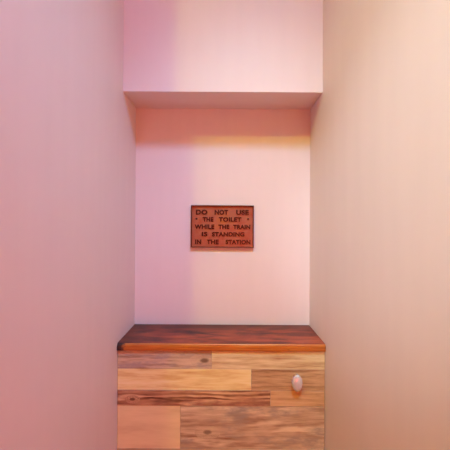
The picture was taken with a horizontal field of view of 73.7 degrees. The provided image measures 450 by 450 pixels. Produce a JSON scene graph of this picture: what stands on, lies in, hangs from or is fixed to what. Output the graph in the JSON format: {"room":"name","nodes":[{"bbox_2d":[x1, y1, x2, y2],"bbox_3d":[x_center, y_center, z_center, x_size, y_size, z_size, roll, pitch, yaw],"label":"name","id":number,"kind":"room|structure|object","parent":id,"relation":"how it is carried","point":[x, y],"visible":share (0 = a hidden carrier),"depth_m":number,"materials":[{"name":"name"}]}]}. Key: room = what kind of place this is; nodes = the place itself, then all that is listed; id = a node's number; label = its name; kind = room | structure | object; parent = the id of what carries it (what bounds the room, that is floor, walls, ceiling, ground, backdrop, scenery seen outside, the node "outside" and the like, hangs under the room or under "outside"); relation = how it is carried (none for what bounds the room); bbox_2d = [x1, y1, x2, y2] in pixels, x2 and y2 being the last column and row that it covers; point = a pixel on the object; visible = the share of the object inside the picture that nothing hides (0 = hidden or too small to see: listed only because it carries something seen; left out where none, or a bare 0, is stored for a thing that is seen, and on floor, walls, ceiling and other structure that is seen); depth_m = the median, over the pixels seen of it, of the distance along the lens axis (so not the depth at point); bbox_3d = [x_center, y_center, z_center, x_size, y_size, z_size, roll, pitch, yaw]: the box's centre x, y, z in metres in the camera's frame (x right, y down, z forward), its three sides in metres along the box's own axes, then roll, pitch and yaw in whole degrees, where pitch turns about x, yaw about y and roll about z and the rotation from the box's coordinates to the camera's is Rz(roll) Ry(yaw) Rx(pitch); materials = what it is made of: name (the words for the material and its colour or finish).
{"room":"toilet room","nodes":[
{"label":"toilet room","id":0,"kind":"room"},
{"bbox_2d":[0,0,135,449],"bbox_3d":[-0.834,-0.151,0.897,0.950,3.000,0.853,0,0,0],"label":"wall","id":1,"kind":"structure","parent":0,"point":[68,121],"depth_m":0.67,"materials":[{"name":"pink paint"}]},
{"bbox_2d":[135,108,309,324],"bbox_3d":[-0.009,-0.144,1.264,0.700,3.000,0.120,0,0,0],"label":"wall","id":2,"kind":"structure","parent":0,"point":[258,158],"depth_m":1.20,"materials":[{"name":"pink paint"}]},
{"bbox_2d":[191,205,253,247],"bbox_3d":[-0.011,0.006,1.196,0.250,0.168,0.014,0,0,0],"label":"wall sign","id":3,"kind":"object","parent":2,"relation":"attached to","point":[212,226],"visible":1,"depth_m":1.20,"materials":[{"name":"brown metal"}]},
{"bbox_2d":[123,0,322,108],"bbox_3d":[-0.004,-1.056,1.131,0.700,1.178,0.153,0,0,0],"label":"wall","id":4,"kind":"structure","parent":0,"point":[178,54],"depth_m":1.05,"materials":[{"name":"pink paint"}]},
{"bbox_2d":[309,0,449,449],"bbox_3d":[0.816,-0.141,0.862,0.950,3.000,0.923,0,0,0],"label":"wall","id":5,"kind":"structure","parent":0,"point":[379,280],"depth_m":0.64,"materials":[{"name":"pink paint"}]},
{"bbox_3d":[-0.019,1.399,-0.154,2.840,0.100,2.943,0,0,0],"label":"floor","id":6,"kind":"structure","parent":0,"visible":0},
{"bbox_2d":[117,350,324,449],"bbox_3d":[-0.015,0.889,1.092,0.698,0.930,0.212,0,0,0],"label":"base cabinet","id":7,"kind":"object","parent":6,"relation":"on","point":[167,400],"visible":0.94,"depth_m":1.01,"materials":[{"name":"brown wood"}]},
{"bbox_2d":[117,324,325,351],"bbox_3d":[-0.013,0.411,1.101,0.698,0.026,0.199,0,0,0],"label":"countertop","id":8,"kind":"structure","parent":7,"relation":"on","point":[141,337],"depth_m":1.05,"materials":[{"name":"red wood"}]}
]}

